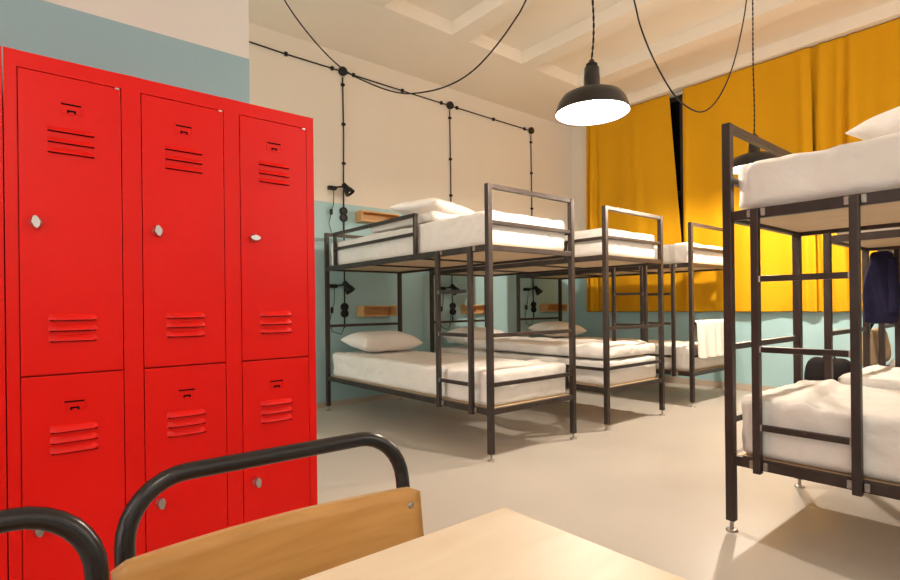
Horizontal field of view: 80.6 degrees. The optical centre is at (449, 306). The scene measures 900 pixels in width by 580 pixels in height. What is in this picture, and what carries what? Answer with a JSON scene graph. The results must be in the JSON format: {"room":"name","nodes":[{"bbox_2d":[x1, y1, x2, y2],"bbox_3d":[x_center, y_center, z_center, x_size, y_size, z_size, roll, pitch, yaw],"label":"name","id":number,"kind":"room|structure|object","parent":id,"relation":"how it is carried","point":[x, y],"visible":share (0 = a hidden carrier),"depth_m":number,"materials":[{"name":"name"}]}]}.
{"room":"dormitory","nodes":[
{"label":"dormitory","id":0,"kind":"room"},
{"bbox_2d":[0,0,249,543],"bbox_3d":[-2.268,-0.791,1.346,3.432,3.600,0.148,-1,0,-40],"label":"wall","id":1,"kind":"structure","parent":0,"point":[202,46],"depth_m":2.12,"materials":[{"name":"paint"}]},
{"bbox_2d":[249,22,571,402],"bbox_3d":[-1.693,-0.922,4.979,9.150,3.850,0.120,-1,0,-40],"label":"wall","id":2,"kind":"structure","parent":0,"point":[397,146],"depth_m":5.83,"materials":[{"name":"paint"}]},
{"bbox_2d":[249,41,337,70],"bbox_3d":[-1.774,-2.386,4.831,1.662,0.044,0.026,-1,0,-40],"label":"cable","id":3,"kind":"object","parent":2,"relation":"attached to","point":[285,53],"visible":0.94,"depth_m":5.04,"materials":[{"name":"black fabric"}]},
{"bbox_2d":[327,183,354,232],"bbox_3d":[-1.085,-0.967,5.312,0.269,0.543,0.127,-1,0,1],"label":"reading lamp","id":4,"kind":"object","parent":2,"relation":"attached to","point":[348,191],"visible":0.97,"depth_m":5.28,"materials":[{"name":"black plastic"}]},
{"bbox_2d":[330,281,354,334],"bbox_3d":[-1.078,0.013,5.309,0.269,0.543,0.127,-1,0,1],"label":"reading lamp","id":5,"kind":"object","parent":2,"relation":"attached to","point":[349,288],"visible":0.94,"depth_m":5.28,"materials":[{"name":"black plastic"}]},
{"bbox_2d":[338,66,346,75],"bbox_3d":[-1.085,-2.388,5.387,0.090,0.090,0.044,-1,0,-40],"label":"junction box","id":6,"kind":"object","parent":2,"relation":"attached to","point":[341,72],"visible":0.77,"depth_m":5.37,"materials":[{"name":"black plastic"}]},
{"bbox_2d":[341,77,345,327],"bbox_3d":[-1.077,-1.059,5.394,0.046,2.550,0.026,-1,0,-40],"label":"cable","id":7,"kind":"object","parent":2,"relation":"attached to","point":[342,83],"visible":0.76,"depth_m":5.39,"materials":[{"name":"black plastic"}]},
{"bbox_2d":[340,207,347,221],"bbox_3d":[-1.079,-0.934,5.389,0.082,0.150,0.030,-1,0,-40],"label":"wall socket","id":8,"kind":"object","parent":2,"relation":"attached to","point":[343,211],"visible":1,"depth_m":5.38,"materials":[{"name":"black plastic"}]},
{"bbox_2d":[340,214,347,221],"bbox_3d":[-1.079,-0.900,5.389,0.082,0.082,0.030,-1,0,-40],"label":"outlet","id":9,"kind":"object","parent":8,"relation":"attached to","point":[343,217],"depth_m":5.38,"materials":[{"name":"black plastic"}]},
{"bbox_2d":[340,207,347,213],"bbox_3d":[-1.079,-0.968,5.389,0.082,0.082,0.030,-1,0,-40],"label":"outlet","id":10,"kind":"object","parent":8,"relation":"attached to","point":[343,210],"depth_m":5.38,"materials":[{"name":"black plastic"}]},
{"bbox_2d":[341,303,348,317],"bbox_3d":[-1.069,0.038,5.388,0.082,0.150,0.030,-1,0,-40],"label":"wall socket","id":11,"kind":"object","parent":2,"relation":"attached to","point":[344,306],"visible":1,"depth_m":5.38,"materials":[{"name":"black plastic"}]},
{"bbox_2d":[341,310,348,317],"bbox_3d":[-1.068,0.072,5.388,0.082,0.082,0.030,-1,0,-40],"label":"outlet","id":12,"kind":"object","parent":11,"relation":"attached to","point":[344,313],"depth_m":5.38,"materials":[{"name":"black plastic"}]},
{"bbox_2d":[341,303,348,309],"bbox_3d":[-1.069,0.004,5.388,0.082,0.082,0.030,-1,0,-40],"label":"outlet","id":13,"kind":"object","parent":11,"relation":"attached to","point":[344,306],"depth_m":5.38,"materials":[{"name":"black plastic"}]},
{"bbox_2d":[316,394,399,408],"bbox_3d":[-0.305,0.962,6.023,5.486,0.050,0.012,-1,0,-40],"label":"baseboard","id":14,"kind":"structure","parent":2,"relation":"attached to","point":[383,396],"depth_m":5.47,"materials":[{"name":"beige wood"}]},
{"bbox_2d":[357,306,396,316],"bbox_3d":[-0.766,0.047,5.570,0.405,0.110,0.134,-1,0,-40],"label":"wall shelf","id":15,"kind":"object","parent":2,"relation":"attached to","point":[362,311],"visible":1,"depth_m":5.60,"materials":[{"name":"brown wood"}]},
{"bbox_2d":[355,210,399,223],"bbox_3d":[-0.759,-0.928,5.585,0.460,0.110,0.134,-1,0,-40],"label":"wall shelf","id":16,"kind":"object","parent":2,"relation":"attached to","point":[361,216],"visible":0.7,"depth_m":5.56,"materials":[{"name":"brown wood"}]},
{"bbox_2d":[347,73,445,104],"bbox_3d":[-0.549,-2.385,5.843,1.300,0.050,0.026,-1,0,-40],"label":"cable","id":17,"kind":"object","parent":2,"relation":"attached to","point":[401,90],"visible":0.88,"depth_m":5.84,"materials":[{"name":"black plastic"}]},
{"bbox_2d":[446,101,453,109],"bbox_3d":[0.003,-2.383,6.286,0.090,0.090,0.044,-1,0,-40],"label":"junction box","id":18,"kind":"object","parent":2,"relation":"attached to","point":[449,105],"visible":1,"depth_m":6.27,"materials":[{"name":"black plastic"}]},
{"bbox_2d":[448,110,452,319],"bbox_3d":[0.013,-1.072,6.295,0.039,2.510,0.026,-1,0,-40],"label":"cable","id":19,"kind":"object","parent":2,"relation":"attached to","point":[449,117],"visible":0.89,"depth_m":6.29,"materials":[{"name":"black plastic"}]},
{"bbox_2d":[441,284,459,329],"bbox_3d":[-0.002,0.006,6.198,0.269,0.543,0.127,-1,0,1],"label":"reading lamp","id":20,"kind":"object","parent":2,"relation":"attached to","point":[452,286],"visible":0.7,"depth_m":6.17,"materials":[{"name":"black plastic"}]},
{"bbox_2d":[450,303,455,314],"bbox_3d":[0.035,0.028,6.300,0.082,0.150,0.030,-1,0,-40],"label":"wall socket","id":21,"kind":"object","parent":2,"relation":"attached to","point":[452,305],"visible":1,"depth_m":6.29,"materials":[{"name":"black plastic"}]},
{"bbox_2d":[450,309,455,314],"bbox_3d":[0.036,0.062,6.300,0.082,0.082,0.030,-1,0,-40],"label":"outlet","id":22,"kind":"object","parent":21,"relation":"attached to","point":[452,311],"depth_m":6.29,"materials":[{"name":"black plastic"}]},
{"bbox_2d":[450,303,455,308],"bbox_3d":[0.035,-0.006,6.300,0.082,0.082,0.030,-1,0,-40],"label":"outlet","id":23,"kind":"object","parent":21,"relation":"attached to","point":[452,305],"depth_m":6.29,"materials":[{"name":"black plastic"}]},
{"bbox_2d":[460,305,484,313],"bbox_3d":[0.327,0.032,6.473,0.410,0.105,0.134,-1,0,-40],"label":"wall shelf","id":24,"kind":"object","parent":2,"relation":"attached to","point":[463,308],"visible":0.53,"depth_m":6.40,"materials":[{"name":"brown wood"}]},
{"bbox_2d":[454,106,527,130],"bbox_3d":[0.546,-2.384,6.748,1.320,0.044,0.026,-1,0,-40],"label":"cable","id":25,"kind":"object","parent":2,"relation":"attached to","point":[455,107],"visible":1,"depth_m":6.74,"materials":[{"name":"black fabric"}]},
{"bbox_2d":[528,127,533,133],"bbox_3d":[1.103,-2.385,7.196,0.090,0.090,0.044,-1,0,-40],"label":"junction box","id":26,"kind":"object","parent":2,"relation":"attached to","point":[531,129],"visible":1,"depth_m":7.18,"materials":[{"name":"black plastic"}]},
{"bbox_2d":[529,135,533,312],"bbox_3d":[1.115,-1.089,7.205,0.042,2.480,0.026,-1,0,-40],"label":"cable","id":27,"kind":"object","parent":2,"relation":"attached to","point":[530,141],"visible":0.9,"depth_m":7.20,"materials":[{"name":"black plastic"}]},
{"bbox_2d":[523,286,542,325],"bbox_3d":[1.119,-0.012,7.124,0.269,0.543,0.127,-1,0,1],"label":"reading lamp","id":28,"kind":"object","parent":2,"relation":"attached to","point":[538,291],"visible":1,"depth_m":7.09,"materials":[{"name":"black plastic"}]},
{"bbox_2d":[531,302,535,311],"bbox_3d":[1.140,0.007,7.213,0.082,0.150,0.030,-1,0,-40],"label":"wall socket","id":29,"kind":"object","parent":2,"relation":"attached to","point":[533,304],"visible":1,"depth_m":7.20,"materials":[{"name":"black plastic"}]},
{"bbox_2d":[540,304,566,311],"bbox_3d":[1.445,0.014,7.397,0.430,0.105,0.134,-1,0,-40],"label":"wall shelf","id":30,"kind":"object","parent":2,"relation":"attached to","point":[543,307],"visible":0.8,"depth_m":7.41,"materials":[{"name":"brown wood"}]},
{"bbox_2d":[249,0,899,127],"bbox_3d":[0.363,-2.751,2.466,9.150,0.300,6.600,-1,0,-40],"label":"ceiling","id":31,"kind":"structure","parent":0,"point":[545,53],"depth_m":5.23,"materials":[{"name":"beige paint"}]},
{"bbox_2d":[284,0,526,93],"bbox_3d":[-0.247,-2.053,3.665,2.383,1.086,0.246,-1,0,28],"label":"cord","id":32,"kind":"object","parent":31,"relation":"hanging from","point":[491,51],"visible":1,"depth_m":3.76,"materials":[{"name":"black rubber"}]},
{"bbox_2d":[555,0,630,125],"bbox_3d":[0.787,-1.840,2.970,0.410,1.525,0.410,-1,0,-40],"label":"pendant lamp","id":33,"kind":"object","parent":31,"relation":"hanging from","point":[594,103],"visible":1,"depth_m":2.97,"materials":[{"name":"black metal"}]},
{"bbox_2d":[586,94,684,311],"bbox_3d":[2.371,-1.272,6.941,0.083,2.689,1.455,-1,0,-38],"label":"curtain","id":34,"kind":"object","parent":31,"relation":"hanging from","point":[630,160],"visible":0.67,"depth_m":6.89,"materials":[{"name":"yellow fabric"}]},
{"bbox_2d":[633,0,746,112],"bbox_3d":[1.732,-2.054,3.738,2.347,1.381,0.109,-1,0,-42],"label":"cord","id":35,"kind":"object","parent":31,"relation":"hanging from","point":[661,74],"visible":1,"depth_m":3.59,"materials":[{"name":"black rubber"}]},
{"bbox_2d":[683,47,816,311],"bbox_3d":[3.245,-1.282,5.865,0.066,2.689,1.368,-1,0,-40],"label":"curtain","id":36,"kind":"object","parent":31,"relation":"hanging from","point":[783,102],"visible":0.61,"depth_m":5.83,"materials":[{"name":"yellow fabric"}]},
{"bbox_2d":[734,0,778,173],"bbox_3d":[2.623,-1.973,4.585,0.410,1.562,0.410,-1,0,-40],"label":"pendant lamp","id":37,"kind":"object","parent":31,"relation":"hanging from","point":[754,154],"visible":0.66,"depth_m":4.53,"materials":[{"name":"black metal"}]},
{"bbox_2d":[810,18,899,311],"bbox_3d":[4.670,-1.297,4.205,0.094,2.691,3.110,-1,0,-40],"label":"curtain","id":38,"kind":"object","parent":31,"relation":"hanging from","point":[855,77],"visible":0.45,"depth_m":5.16,"materials":[{"name":"yellow fabric"}]},
{"bbox_2d":[317,382,899,579],"bbox_3d":[0.406,1.019,2.466,9.150,0.080,6.600,-1,0,-40],"label":"floor","id":39,"kind":"structure","parent":0,"point":[649,489],"depth_m":2.90,"materials":[{"name":"beige concrete"}]},
{"bbox_2d":[0,46,8,579],"bbox_3d":[-1.710,0.149,1.342,0.900,1.707,0.523,-1,0,-40],"label":"locker","id":40,"kind":"object","parent":39,"relation":"on","point":[4,546],"visible":0.91,"depth_m":1.44,"materials":[{"name":"red metal"}]},
{"bbox_2d":[0,506,109,579],"bbox_3d":[-0.377,0.592,0.283,0.414,0.792,0.487,-1,0,-42],"label":"chair","id":41,"kind":"object","parent":39,"relation":"on","point":[91,551],"visible":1,"depth_m":0.54,"materials":[{"name":"black metal"}]},
{"bbox_2d":[3,46,317,579],"bbox_3d":[-1.013,0.141,1.919,0.905,1.707,0.523,-1,0,-40],"label":"locker","id":42,"kind":"object","parent":39,"relation":"on","point":[160,238],"visible":0.96,"depth_m":1.67,"materials":[{"name":"red metal"}]},
{"bbox_2d":[110,432,423,579],"bbox_3d":[-0.104,0.589,0.579,0.414,0.792,0.486,-1,0,-38],"label":"chair","id":43,"kind":"object","parent":39,"relation":"on","point":[301,543],"visible":0.91,"depth_m":0.72,"materials":[{"name":"brown wood"}]},
{"bbox_2d":[324,183,576,461],"bbox_3d":[-0.147,0.105,4.481,0.905,1.760,2.286,-1,0,-40],"label":"bunk bed","id":44,"kind":"object","parent":39,"relation":"on","point":[488,254],"visible":0.93,"depth_m":3.78,"materials":[{"name":"metal"}]},
{"bbox_2d":[331,210,564,265],"bbox_3d":[-0.147,-0.510,4.488,0.795,0.235,2.191,-1,0,-40],"label":"mattress","id":45,"kind":"object","parent":44,"relation":"on","point":[463,230],"visible":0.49,"depth_m":3.77,"materials":[{"name":"white fabric"}]},
{"bbox_2d":[370,211,467,232],"bbox_3d":[-0.127,-0.680,4.462,0.740,0.084,0.940,-1,0,-40],"label":"duvet","id":46,"kind":"object","parent":45,"relation":"on","point":[431,216],"visible":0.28,"depth_m":4.10,"materials":[{"name":"white fabric"}]},
{"bbox_2d":[389,198,475,214],"bbox_3d":[-0.111,-0.786,4.367,0.444,0.128,0.716,-1,0,30],"label":"pillow","id":47,"kind":"object","parent":46,"relation":"on","point":[421,206],"visible":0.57,"depth_m":4.13,"materials":[{"name":"white fabric"}]},
{"bbox_2d":[333,349,565,405],"bbox_3d":[-0.137,0.533,4.486,0.795,0.242,2.196,-1,0,-40],"label":"mattress","id":48,"kind":"object","parent":44,"relation":"on","point":[411,370],"visible":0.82,"depth_m":3.91,"materials":[{"name":"white fabric"}]},
{"bbox_2d":[341,330,422,351],"bbox_3d":[-0.654,0.333,5.134,0.677,0.188,0.422,-1,0,-42],"label":"pillow","id":49,"kind":"object","parent":48,"relation":"on","point":[369,341],"visible":1,"depth_m":4.98,"materials":[{"name":"white fabric"}]},
{"bbox_2d":[300,507,685,579],"bbox_3d":[-0.244,0.626,-0.091,1.496,0.720,0.806,-1,0,-40],"label":"table","id":50,"kind":"object","parent":39,"relation":"on","point":[504,543],"visible":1,"depth_m":0.55,"materials":[{"name":"brown wood"}]},
{"bbox_2d":[429,205,664,430],"bbox_3d":[0.842,0.094,5.298,0.905,1.760,2.286,-1,0,-40],"label":"bunk bed","id":51,"kind":"object","parent":39,"relation":"on","point":[604,261],"visible":0.64,"depth_m":4.67,"materials":[{"name":"metal"}]},
{"bbox_2d":[441,346,655,385],"bbox_3d":[0.839,0.541,5.292,0.794,0.203,2.192,-1,0,-40],"label":"mattress","id":52,"kind":"object","parent":51,"relation":"on","point":[617,376],"visible":0.35,"depth_m":4.50,"materials":[{"name":"white fabric"}]},
{"bbox_2d":[443,327,506,345],"bbox_3d":[0.302,0.330,5.911,0.677,0.201,0.422,-1,0,-37],"label":"pillow","id":53,"kind":"object","parent":52,"relation":"on","point":[479,332],"visible":0.44,"depth_m":5.75,"materials":[{"name":"white fabric"}]},
{"bbox_2d":[474,336,655,358],"bbox_3d":[1.026,0.363,5.066,0.808,0.121,1.613,-1,0,-40],"label":"duvet","id":54,"kind":"object","parent":52,"relation":"on","point":[587,348],"visible":0.84,"depth_m":4.67,"materials":[{"name":"white fabric"}]},
{"bbox_2d":[446,228,654,269],"bbox_3d":[0.825,-0.516,5.292,0.794,0.225,2.194,-1,0,-40],"label":"mattress","id":55,"kind":"object","parent":51,"relation":"on","point":[615,247],"visible":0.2,"depth_m":4.37,"materials":[{"name":"white fabric"}]},
{"bbox_2d":[516,222,723,406],"bbox_3d":[1.901,0.082,6.174,0.905,1.760,2.286,-1,0,-40],"label":"bunk bed","id":56,"kind":"object","parent":39,"relation":"on","point":[690,267],"visible":0.43,"depth_m":5.30,"materials":[{"name":"metal"}]},
{"bbox_2d":[535,336,723,370],"bbox_3d":[1.912,0.508,6.178,0.787,0.244,2.195,-1,0,-40],"label":"mattress","id":57,"kind":"object","parent":56,"relation":"on","point":[682,347],"visible":0.21,"depth_m":5.28,"materials":[{"name":"white fabric"}]},
{"bbox_2d":[528,321,585,336],"bbox_3d":[1.377,0.288,6.800,0.677,0.191,0.422,-1,0,-41],"label":"pillow","id":58,"kind":"object","parent":57,"relation":"on","point":[554,325],"visible":0.74,"depth_m":6.64,"materials":[{"name":"white fabric"}]},
{"bbox_2d":[549,242,722,272],"bbox_3d":[1.902,-0.517,6.179,0.795,0.203,2.194,-1,0,-40],"label":"mattress","id":59,"kind":"object","parent":56,"relation":"on","point":[678,252],"visible":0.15,"depth_m":5.24,"materials":[{"name":"white fabric"}]},
{"bbox_2d":[694,319,723,358],"bbox_3d":[2.591,0.316,5.270,0.623,0.372,0.104,-1,0,-40],"label":"towel","id":60,"kind":"object","parent":56,"relation":"hanging from","point":[709,334],"visible":0.94,"depth_m":5.21,"materials":[{"name":"white fabric"}]},
{"bbox_2d":[721,122,899,532],"bbox_3d":[2.237,0.078,1.696,0.905,1.760,2.286,-1,0,-40],"label":"bunk bed","id":61,"kind":"object","parent":39,"relation":"on","point":[856,213],"visible":0.86,"depth_m":2.18,"materials":[{"name":"metal"}]},
{"bbox_2d":[738,132,899,209],"bbox_3d":[2.231,-0.524,1.695,0.824,0.209,2.202,-1,0,-40],"label":"mattress","id":62,"kind":"object","parent":61,"relation":"on","point":[870,165],"visible":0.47,"depth_m":2.04,"materials":[{"name":"white fabric"}]},
{"bbox_2d":[845,106,899,139],"bbox_3d":[1.980,-0.721,1.975,0.483,0.160,0.677,-1,0,-27],"label":"pillow","id":63,"kind":"object","parent":62,"relation":"on","point":[888,122],"visible":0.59,"depth_m":2.08,"materials":[{"name":"white fabric"}]},
{"bbox_2d":[741,379,899,482],"bbox_3d":[2.240,0.492,1.695,0.816,0.269,2.192,-1,0,-40],"label":"mattress","id":64,"kind":"object","parent":61,"relation":"on","point":[824,406],"visible":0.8,"depth_m":2.08,"materials":[{"name":"white fabric"}]},
{"bbox_2d":[804,356,849,380],"bbox_3d":[3.468,0.689,4.854,0.379,0.506,0.297,-1,0,42],"label":"backpack","id":65,"kind":"object","parent":39,"relation":"on","point":[814,369],"visible":0.3,"depth_m":4.83,"materials":[{"name":"black fabric"}]},
{"bbox_2d":[823,229,899,381],"bbox_3d":[3.292,0.066,2.567,0.905,1.760,2.286,-1,0,-40],"label":"bunk bed","id":66,"kind":"object","parent":39,"relation":"on","point":[886,239],"visible":0.27,"depth_m":3.16,"materials":[{"name":"metal"}]},
{"bbox_2d":[837,227,899,234],"bbox_3d":[3.278,-0.532,2.561,0.794,0.202,2.193,-1,0,-40],"label":"mattress","id":67,"kind":"object","parent":66,"relation":"on","point":[895,227],"visible":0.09,"depth_m":3.01,"materials":[{"name":"white fabric"}]},
{"bbox_2d":[838,365,899,389],"bbox_3d":[3.290,0.503,2.560,0.794,0.222,2.193,-1,0,-40],"label":"mattress","id":68,"kind":"object","parent":66,"relation":"on","point":[874,376],"visible":0.38,"depth_m":3.10,"materials":[{"name":"white fabric"}]},
{"bbox_2d":[862,250,899,323],"bbox_3d":[2.862,-0.130,3.521,0.138,0.491,0.207,-1,0,-40],"label":"jacket","id":69,"kind":"object","parent":66,"relation":"hanging from","point":[881,284],"visible":1,"depth_m":3.50,"materials":[{"name":"blue fabric"}]},
{"bbox_2d":[877,249,894,365],"bbox_3d":[4.248,0.055,3.357,0.905,1.760,2.286,-1,0,-40],"label":"bunk bed","id":70,"kind":"object","parent":39,"relation":"on","point":[881,327],"visible":0.03,"depth_m":3.95,"materials":[{"name":"metal"}]},
{"bbox_2d":[862,324,890,365],"bbox_3d":[3.331,0.274,4.132,0.494,0.356,0.161,-1,0,-40],"label":"shoulder bag","id":71,"kind":"object","parent":70,"relation":"hanging from","point":[874,346],"visible":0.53,"depth_m":4.01,"materials":[{"name":"beige fabric"}]},
{"bbox_2d":[889,359,894,366],"bbox_3d":[4.261,0.492,3.363,0.795,0.223,2.191,-1,0,-40],"label":"mattress","id":72,"kind":"object","parent":70,"relation":"on","point":[892,362],"visible":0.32,"depth_m":3.94,"materials":[{"name":"white fabric"}]},
{"bbox_2d":[571,92,894,386],"bbox_3d":[3.919,-0.986,5.323,0.140,3.850,6.500,-1,0,-40],"label":"wall","id":73,"kind":"structure","parent":0,"point":[777,369],"depth_m":6.02,"materials":[{"name":"paint"}]},
{"bbox_2d":[655,375,777,390],"bbox_3d":[3.849,0.902,5.312,0.014,0.075,6.400,-1,0,-40],"label":"baseboard","id":74,"kind":"structure","parent":73,"relation":"attached to","point":[708,383],"depth_m":6.26,"materials":[{"name":"beige wood"}]},
{"bbox_2d":[670,94,812,242],"bbox_3d":[3.919,-1.341,5.294,0.040,2.560,5.550,-1,0,-40],"label":"window","id":75,"kind":"structure","parent":73,"relation":"in","point":[676,108],"depth_m":6.59,"materials":[{"name":"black glass"}]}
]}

